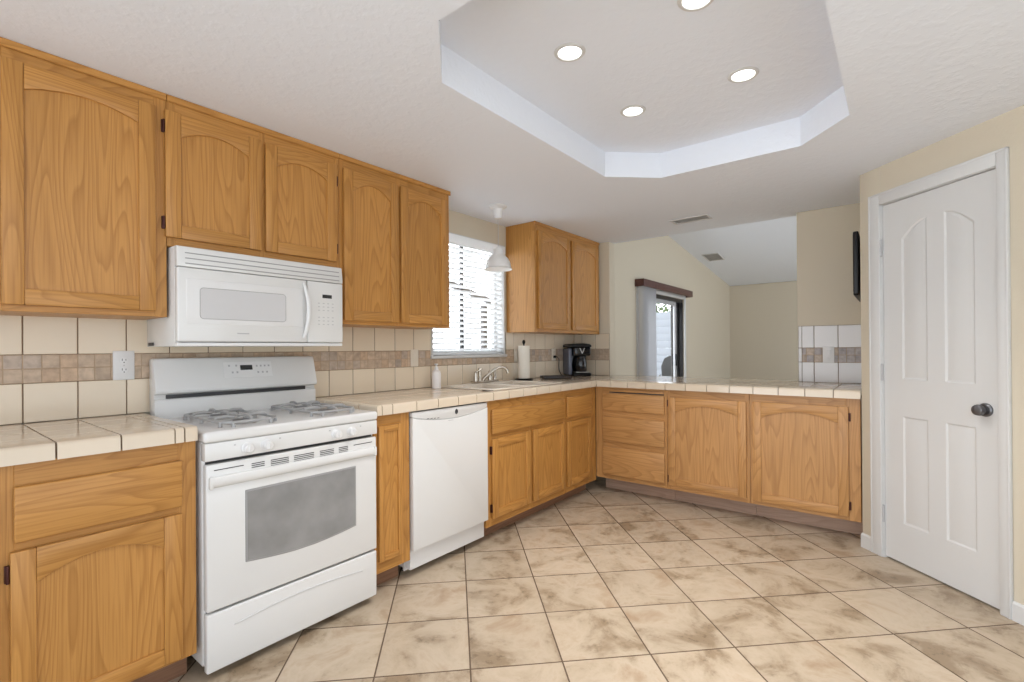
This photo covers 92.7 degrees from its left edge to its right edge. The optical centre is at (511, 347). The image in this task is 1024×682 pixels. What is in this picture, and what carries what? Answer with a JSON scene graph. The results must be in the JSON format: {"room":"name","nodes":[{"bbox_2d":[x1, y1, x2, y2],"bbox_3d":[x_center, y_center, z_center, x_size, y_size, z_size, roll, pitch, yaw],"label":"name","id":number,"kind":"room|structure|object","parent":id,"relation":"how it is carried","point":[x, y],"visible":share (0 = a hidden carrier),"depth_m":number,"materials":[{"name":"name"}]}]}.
{"room":"kitchen","nodes":[
{"label":"kitchen","id":0,"kind":"room"},
{"bbox_2d":[0,210,729,425],"bbox_3d":[0.462,-0.365,4.974,0.130,3.212,12.780,-1,0,38],"label":"wall","id":1,"kind":"structure","parent":0,"point":[662,259],"depth_m":7.23,"materials":[{"name":"beige paint"}]},
{"bbox_2d":[0,37,166,319],"bbox_3d":[-1.833,-0.578,1.704,0.323,0.913,0.983,-1,0,38],"label":"upper cabinet","id":2,"kind":"object","parent":1,"relation":"attached to","point":[82,188],"visible":1,"depth_m":1.78,"materials":[{"name":"brown wood"}]},
{"bbox_2d":[161,94,338,267],"bbox_3d":[-1.291,-0.727,2.391,0.323,0.621,0.806,-1,0,38],"label":"upper cabinet","id":3,"kind":"object","parent":1,"relation":"attached to","point":[232,184],"visible":0.93,"depth_m":2.23,"materials":[{"name":"brown wood"}]},
{"bbox_2d":[147,245,342,346],"bbox_3d":[-1.247,-0.208,2.354,0.415,0.408,0.746,-1,0,38],"label":"microwave","id":4,"kind":"object","parent":3,"relation":"attached to","point":[215,298],"visible":0.99,"depth_m":2.16,"materials":[{"name":"white plastic"}]},
{"bbox_2d":[0,315,573,424],"bbox_3d":[-0.810,0.081,3.248,0.008,0.416,4.692,-1,0,38],"label":"tile backsplash","id":5,"kind":"structure","parent":1,"relation":"attached to","point":[52,368],"depth_m":2.16,"materials":[{"name":"tile"}]},
{"bbox_2d":[113,351,134,379],"bbox_3d":[-1.687,0.078,2.123,0.009,0.126,0.076,-1,0,38],"label":"wall outlet","id":6,"kind":"object","parent":5,"relation":"attached to","point":[123,361],"visible":1,"depth_m":2.12,"materials":[{"name":"white plastic"}]},
{"bbox_2d":[119,357,128,363],"bbox_3d":[-1.685,0.057,2.122,0.004,0.033,0.033,-1,0,38],"label":"receptacle","id":7,"kind":"object","parent":6,"relation":"attached to","point":[122,360],"depth_m":2.12,"materials":[{"name":"white plastic"}]},
{"bbox_2d":[119,366,128,373],"bbox_3d":[-1.685,0.099,2.122,0.004,0.033,0.033,-1,0,38],"label":"receptacle","id":8,"kind":"object","parent":6,"relation":"attached to","point":[122,369],"depth_m":2.12,"materials":[{"name":"white plastic"}]},
{"bbox_2d":[411,350,417,366],"bbox_3d":[-0.679,0.074,3.400,0.009,0.118,0.066,-1,0,38],"label":"wall switch","id":9,"kind":"object","parent":5,"relation":"attached to","point":[414,353],"visible":1,"depth_m":3.39,"materials":[{"name":"beige plastic"}]},
{"bbox_2d":[514,349,517,361],"bbox_3d":[0.036,0.071,4.305,0.009,0.115,0.050,-1,0,38],"label":"wall switch","id":10,"kind":"object","parent":5,"relation":"attached to","point":[515,350],"visible":1,"depth_m":4.30,"materials":[{"name":"beige plastic"}]},
{"bbox_2d":[551,348,555,360],"bbox_3d":[0.408,0.069,4.776,0.009,0.118,0.070,-1,0,38],"label":"wall outlet","id":11,"kind":"object","parent":5,"relation":"attached to","point":[553,350],"visible":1,"depth_m":4.77,"materials":[{"name":"beige plastic"}]},
{"bbox_2d":[338,154,450,328],"bbox_3d":[-0.782,-0.583,3.034,0.323,0.913,0.829,-1,0,38],"label":"upper cabinet","id":12,"kind":"object","parent":1,"relation":"attached to","point":[394,227],"visible":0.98,"depth_m":2.87,"materials":[{"name":"brown wood"}]},
{"bbox_2d":[430,232,506,358],"bbox_3d":[-0.365,-0.394,3.902,0.142,0.952,0.862,-1,0,38],"label":"window","id":13,"kind":"structure","parent":1,"relation":"in","point":[502,327],"depth_m":4.19,"materials":[{"name":"white paint"}]},
{"bbox_2d":[433,233,504,354],"bbox_3d":[-0.337,-0.401,3.878,0.084,0.912,0.808,-1,0,38],"label":"window blind","id":14,"kind":"object","parent":13,"relation":"attached to","point":[454,239],"visible":0.64,"depth_m":3.90,"materials":[{"name":"white plastic"}]},
{"bbox_2d":[506,221,598,334],"bbox_3d":[0.416,-0.587,4.550,0.323,0.915,1.115,-1,0,38],"label":"upper cabinet","id":15,"kind":"object","parent":1,"relation":"attached to","point":[552,283],"visible":1,"depth_m":4.22,"materials":[{"name":"brown wood"}]},
{"bbox_2d":[636,286,686,376],"bbox_3d":[2.191,0.211,7.038,0.016,2.045,1.860,-1,0,38],"label":"trim","id":16,"kind":"structure","parent":1,"relation":"attached to","point":[659,292],"depth_m":7.17,"materials":[{"name":"white paint"}]},
{"bbox_2d":[635,278,692,375],"bbox_3d":[2.220,0.162,6.989,0.125,2.084,1.890,-1,0,38],"label":"vertical blind","id":17,"kind":"object","parent":1,"relation":"attached to","point":[647,342],"visible":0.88,"depth_m":6.39,"materials":[{"name":"white fabric"}]},
{"bbox_2d":[656,294,682,376],"bbox_3d":[2.133,0.242,7.083,0.110,1.985,1.720,-1,0,38],"label":"door","id":18,"kind":"structure","parent":1,"relation":"in","point":[676,304],"depth_m":7.56,"materials":[{"name":"white paint"}]},
{"bbox_2d":[0,0,1023,242],"bbox_3d":[0.807,-1.164,0.799,5.600,0.214,6.660,-1,0,38],"label":"ceiling","id":19,"kind":"structure","parent":0,"point":[472,100],"depth_m":2.06,"materials":[{"name":"white paint"}]},
{"bbox_2d":[484,203,511,271],"bbox_3d":[-0.103,-0.808,3.603,0.206,0.470,0.206,-1,0,38],"label":"pendant light","id":20,"kind":"object","parent":19,"relation":"hanging from","point":[498,262],"visible":1,"depth_m":3.56,"materials":[{"name":"white glass"}]},
{"bbox_2d":[554,42,585,61],"bbox_3d":[0.235,-1.201,1.992,0.128,0.006,0.128,-1,0,38],"label":"recessed light","id":21,"kind":"object","parent":19,"relation":"in","point":[567,52],"visible":1,"depth_m":1.99,"materials":[{"name":"white glass"}]},
{"bbox_2d":[620,105,645,116],"bbox_3d":[0.616,-1.202,2.488,0.128,0.006,0.128,-1,0,38],"label":"recessed light","id":22,"kind":"object","parent":19,"relation":"in","point":[631,110],"visible":1,"depth_m":2.48,"materials":[{"name":"white glass"}]},
{"bbox_2d":[669,214,711,224],"bbox_3d":[1.467,-1.050,4.012,0.300,0.008,0.150,-1,0,38],"label":"ceiling vent","id":23,"kind":"object","parent":19,"relation":"in","point":[705,216],"visible":1,"depth_m":4.01,"materials":[{"name":"metal"}]},
{"bbox_2d":[677,0,713,11],"bbox_3d":[0.639,-1.204,1.690,0.128,0.006,0.128,-1,0,38],"label":"recessed light","id":24,"kind":"object","parent":19,"relation":"in","point":[686,5],"visible":1,"depth_m":1.72,"materials":[{"name":"white glass"}]},
{"bbox_2d":[727,66,758,82],"bbox_3d":[1.025,-1.206,2.165,0.128,0.006,0.128,-1,0,38],"label":"recessed light","id":25,"kind":"object","parent":19,"relation":"in","point":[743,74],"visible":1,"depth_m":2.16,"materials":[{"name":"white glass"}]},
{"bbox_2d":[169,472,1023,681],"bbox_3d":[2.681,1.251,3.143,5.600,0.060,12.650,-1,0,38],"label":"floor","id":26,"kind":"structure","parent":0,"point":[600,583],"depth_m":2.26,"materials":[{"name":"tile"}]},
{"bbox_2d":[0,441,196,681],"bbox_3d":[-1.702,0.796,1.604,0.625,0.906,0.981,-1,0,38],"label":"base cabinet","id":27,"kind":"object","parent":26,"relation":"on","point":[98,551],"visible":0.94,"depth_m":1.58,"materials":[{"name":"brown wood"}]},
{"bbox_2d":[0,413,197,466],"bbox_3d":[-1.707,0.318,1.597,0.641,0.052,0.988,-1,0,38],"label":"countertop","id":28,"kind":"structure","parent":27,"relation":"on","point":[26,443],"depth_m":1.65,"materials":[{"name":"tile"}]},
{"bbox_2d":[149,356,376,674],"bbox_3d":[-1.129,0.647,2.279,0.661,1.200,0.764,-1,0,38],"label":"gas range","id":29,"kind":"object","parent":26,"relation":"on","point":[286,478],"visible":0.95,"depth_m":2.08,"materials":[{"name":"white metal"}]},
{"bbox_2d":[169,405,376,443],"bbox_3d":[-1.123,0.336,2.274,0.590,0.042,0.764,-1,0,38],"label":"cooktop","id":30,"kind":"object","parent":29,"relation":"in","point":[287,423],"depth_m":2.10,"materials":[{"name":"white metal"}]},
{"bbox_2d":[372,412,409,585],"bbox_3d":[-0.843,0.793,2.692,0.625,0.904,0.222,-1,0,38],"label":"base cabinet","id":31,"kind":"object","parent":26,"relation":"on","point":[392,548],"visible":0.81,"depth_m":2.50,"materials":[{"name":"brown wood"}]},
{"bbox_2d":[399,402,487,570],"bbox_3d":[-0.573,0.796,3.011,0.605,0.896,0.602,-1,0,38],"label":"dishwasher","id":32,"kind":"object","parent":26,"relation":"on","point":[448,446],"visible":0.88,"depth_m":2.78,"materials":[{"name":"white plastic"}]},
{"bbox_2d":[484,391,564,535],"bbox_3d":[-0.108,0.790,3.623,0.625,0.906,0.923,-1,0,38],"label":"base cabinet","id":33,"kind":"object","parent":26,"relation":"on","point":[526,434],"visible":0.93,"depth_m":3.38,"materials":[{"name":"brown wood"}]},
{"bbox_2d":[554,387,595,503],"bbox_3d":[0.335,0.788,4.184,0.625,0.905,0.501,-1,0,38],"label":"base cabinet","id":34,"kind":"object","parent":26,"relation":"on","point":[580,415],"visible":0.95,"depth_m":3.97,"materials":[{"name":"brown wood"}]},
{"bbox_2d":[596,386,675,499],"bbox_3d":[1.160,0.782,4.250,0.622,0.906,0.660,-1,0,38],"label":"base cabinet","id":35,"kind":"object","parent":26,"relation":"on","point":[632,440],"visible":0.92,"depth_m":3.99,"materials":[{"name":"brown wood"}]},
{"bbox_2d":[667,390,755,514],"bbox_3d":[1.639,0.777,3.872,0.593,0.906,0.660,-1,0,38],"label":"base cabinet","id":36,"kind":"object","parent":26,"relation":"on","point":[708,433],"visible":0.93,"depth_m":3.62,"materials":[{"name":"brown wood"}]},
{"bbox_2d":[750,394,862,534],"bbox_3d":[2.122,0.773,3.490,0.635,0.906,0.660,-1,0,38],"label":"base cabinet","id":37,"kind":"object","parent":26,"relation":"on","point":[806,452],"visible":0.92,"depth_m":3.23,"materials":[{"name":"brown wood"}]},
{"bbox_2d":[316,375,861,415],"bbox_3d":[0.772,0.304,3.261,2.470,0.052,3.126,-1,0,38],"label":"countertop","id":38,"kind":"structure","parent":37,"relation":"on","point":[399,401],"depth_m":3.31,"materials":[{"name":"tile"}]},
{"bbox_2d":[432,364,440,388],"bbox_3d":[-0.528,0.200,3.416,0.063,0.174,0.062,-1,0,38],"label":"soap bottle","id":39,"kind":"object","parent":38,"relation":"on","point":[436,374],"visible":1,"depth_m":3.39,"materials":[{"name":"white plastic"}]},
{"bbox_2d":[471,366,508,382],"bbox_3d":[-0.170,0.208,3.817,0.162,0.127,0.289,-1,0,38],"label":"faucet","id":40,"kind":"object","parent":38,"relation":"on","point":[477,374],"visible":1,"depth_m":3.83,"materials":[{"name":"silver metal"}]},
{"bbox_2d":[441,380,561,390],"bbox_3d":[-0.078,0.366,3.669,0.544,0.182,0.824,-1,0,38],"label":"sink","id":41,"kind":"object","parent":38,"relation":"in","point":[502,384],"visible":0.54,"depth_m":3.68,"materials":[{"name":"beige ceramic"}]},
{"bbox_2d":[454,384,514,390],"bbox_3d":[-0.178,0.368,3.503,0.412,0.178,0.357,-1,0,38],"label":"basin","id":42,"kind":"object","parent":41,"relation":"in","point":[483,386],"depth_m":3.65,"materials":[{"name":"beige ceramic"}]},
{"bbox_2d":[495,381,546,384],"bbox_3d":[0.061,0.367,3.805,0.412,0.178,0.357,-1,0,38],"label":"basin","id":43,"kind":"object","parent":41,"relation":"in","point":[499,382],"depth_m":3.96,"materials":[{"name":"beige ceramic"}]},
{"bbox_2d":[515,340,532,380],"bbox_3d":[0.103,0.110,4.233,0.160,0.350,0.160,-1,0,38],"label":"paper towel holder","id":44,"kind":"object","parent":38,"relation":"on","point":[523,341],"visible":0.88,"depth_m":4.21,"materials":[{"name":"black plastic"}]},
{"bbox_2d":[518,346,529,377],"bbox_3d":[0.103,0.126,4.233,0.100,0.281,0.100,-1,0,38],"label":"paper towel roll","id":45,"kind":"object","parent":44,"relation":"on","point":[523,351],"visible":0.99,"depth_m":4.19,"materials":[{"name":"white paper"}]},
{"bbox_2d":[540,375,571,378],"bbox_3d":[0.398,0.270,4.434,0.256,0.025,0.200,0,0,-7],"label":"serving tray","id":46,"kind":"object","parent":38,"relation":"on","point":[542,376],"visible":1,"depth_m":4.34,"materials":[{"name":"black plastic"}]},
{"bbox_2d":[563,343,590,375],"bbox_3d":[0.642,0.121,4.852,0.224,0.322,0.235,0,0,-14],"label":"coffee maker","id":47,"kind":"object","parent":38,"relation":"on","point":[574,355],"visible":1,"depth_m":4.76,"materials":[{"name":"black plastic"}]},
{"bbox_2d":[595,242,614,412],"bbox_3d":[0.846,0.096,5.016,0.415,2.286,0.120,-1,0,38],"label":"wall","id":48,"kind":"structure","parent":0,"point":[606,250],"depth_m":4.88,"materials":[{"name":"beige paint"}]},
{"bbox_2d":[574,333,609,375],"bbox_3d":[0.808,0.072,4.964,0.401,0.419,0.008,-1,0,38],"label":"tile backsplash","id":49,"kind":"structure","parent":48,"relation":"attached to","point":[598,362],"depth_m":4.92,"materials":[{"name":"tile"}]},
{"bbox_2d":[613,214,796,243],"bbox_3d":[2.888,-1.530,3.436,5.600,0.929,0.060,-1,0,38],"label":"wall header","id":50,"kind":"structure","parent":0,"point":[795,214],"depth_m":4.33,"materials":[{"name":"white paint"}]},
{"bbox_2d":[668,216,796,285],"bbox_3d":[4.714,-1.651,5.854,5.730,0.831,6.120,-1,0,38],"label":"ceiling","id":51,"kind":"structure","parent":0,"point":[761,252],"depth_m":7.62,"materials":[{"name":"white paint"}]},
{"bbox_2d":[702,253,724,260],"bbox_3d":[3.326,-1.490,8.072,0.260,0.057,0.397,-1,0,38],"label":"ceiling vent","id":52,"kind":"object","parent":51,"relation":"in","point":[714,256],"visible":1,"depth_m":8.07,"materials":[{"name":"metal"}]},
{"bbox_2d":[730,281,797,379],"bbox_3d":[6.633,-0.025,8.160,5.600,2.459,0.130,-1,0,38],"label":"wall","id":53,"kind":"structure","parent":0,"point":[763,317],"depth_m":9.46,"materials":[{"name":"beige paint"}]},
{"bbox_2d":[797,203,860,383],"bbox_3d":[2.502,0.081,3.708,0.565,2.286,0.120,-1,0,38],"label":"wall","id":54,"kind":"structure","parent":0,"point":[825,296],"depth_m":3.71,"materials":[{"name":"beige paint"}]},
{"bbox_2d":[798,324,860,383],"bbox_3d":[2.413,0.050,3.696,0.428,0.434,0.008,-1,0,38],"label":"tile backsplash","id":55,"kind":"structure","parent":54,"relation":"attached to","point":[845,340],"depth_m":3.69,"materials":[{"name":"tile"}]},
{"bbox_2d":[823,347,833,362],"bbox_3d":[2.396,0.057,3.698,0.074,0.122,0.009,-1,0,38],"label":"wall switch","id":56,"kind":"object","parent":55,"relation":"attached to","point":[828,352],"visible":1,"depth_m":3.69,"materials":[{"name":"white plastic"}]},
{"bbox_2d":[860,235,862,500],"bbox_3d":[2.428,0.081,3.278,0.100,2.286,0.766,-1,0,38],"label":"wall","id":57,"kind":"structure","parent":0,"point":[860,235],"depth_m":3.01,"materials":[{"name":"beige paint"}]},
{"bbox_2d":[853,231,860,301],"bbox_3d":[2.321,-0.524,3.262,0.039,0.400,0.610,-1,0,38],"label":"television","id":58,"kind":"object","parent":57,"relation":"attached to","point":[856,237],"visible":0.75,"depth_m":3.03,"materials":[{"name":"black plastic"}]},
{"bbox_2d":[860,105,1023,604],"bbox_3d":[2.352,0.077,1.723,0.100,2.286,2.600,0,0,-7],"label":"wall","id":59,"kind":"structure","parent":0,"point":[1006,129],"depth_m":2.26,"materials":[{"name":"beige paint"}]},
{"bbox_2d":[880,169,999,608],"bbox_3d":[2.203,0.192,2.553,0.098,2.038,0.624,0,0,-7],"label":"door","id":60,"kind":"structure","parent":59,"relation":"in","point":[938,246],"depth_m":2.50,"materials":[{"name":"white paint"}]},
{"bbox_2d":[868,147,1013,619],"bbox_3d":[2.244,0.160,2.567,0.120,2.126,0.741,0,0,-7],"label":"trim","id":61,"kind":"structure","parent":59,"relation":"attached to","point":[998,159],"depth_m":2.32,"materials":[{"name":"white paint"}]},
{"bbox_2d":[861,533,1023,625],"bbox_3d":[2.304,1.178,1.714,0.014,0.085,2.600,0,0,-7],"label":"baseboard","id":62,"kind":"structure","parent":59,"relation":"attached to","point":[1017,608],"depth_m":2.18,"materials":[{"name":"white paint"}]},
{"label":"outside","id":63,"kind":"structure","parent":0,"visible":0},
{"bbox_3d":[1.040,1.326,12.946,8.870,0.100,12.400,-1,0,38],"label":"floor","id":64,"kind":"structure","parent":63,"visible":0},
{"bbox_2d":[656,312,670,375],"bbox_3d":[2.855,0.138,15.153,8.000,2.260,0.120,-1,0,38],"label":"fence","id":65,"kind":"object","parent":64,"relation":"on","point":[663,319],"visible":0.02,"depth_m":13.94,"materials":[{"name":"white"}]},
{"bbox_2d":[656,303,670,312],"bbox_3d":[4.341,-0.399,16.317,6.257,3.325,2.433,-1,0,38],"label":"shrub","id":66,"kind":"object","parent":64,"relation":"on","point":[665,309],"visible":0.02,"depth_m":15.97,"materials":[{"name":"green plant"}]},
{"bbox_2d":[659,355,670,375],"bbox_3d":[3.396,0.714,10.217,0.628,1.082,0.592,0,0,18],"label":"patio chair","id":67,"kind":"object","parent":64,"relation":"on","point":[666,365],"visible":0.2,"depth_m":10.50,"materials":[{"name":"black plastic"}]},
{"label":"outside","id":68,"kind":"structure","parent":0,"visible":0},
{"bbox_3d":[-4.911,1.351,5.413,8.870,0.100,6.800,-1,0,38],"label":"floor","id":69,"kind":"structure","parent":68,"visible":0},
{"bbox_2d":[449,281,490,347],"bbox_3d":[-1.075,0.071,4.290,0.120,2.399,2.700,-1,0,38],"label":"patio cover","id":70,"kind":"object","parent":69,"relation":"on","point":[481,331],"visible":0.01,"depth_m":5.25,"materials":[{"name":"white wood"}]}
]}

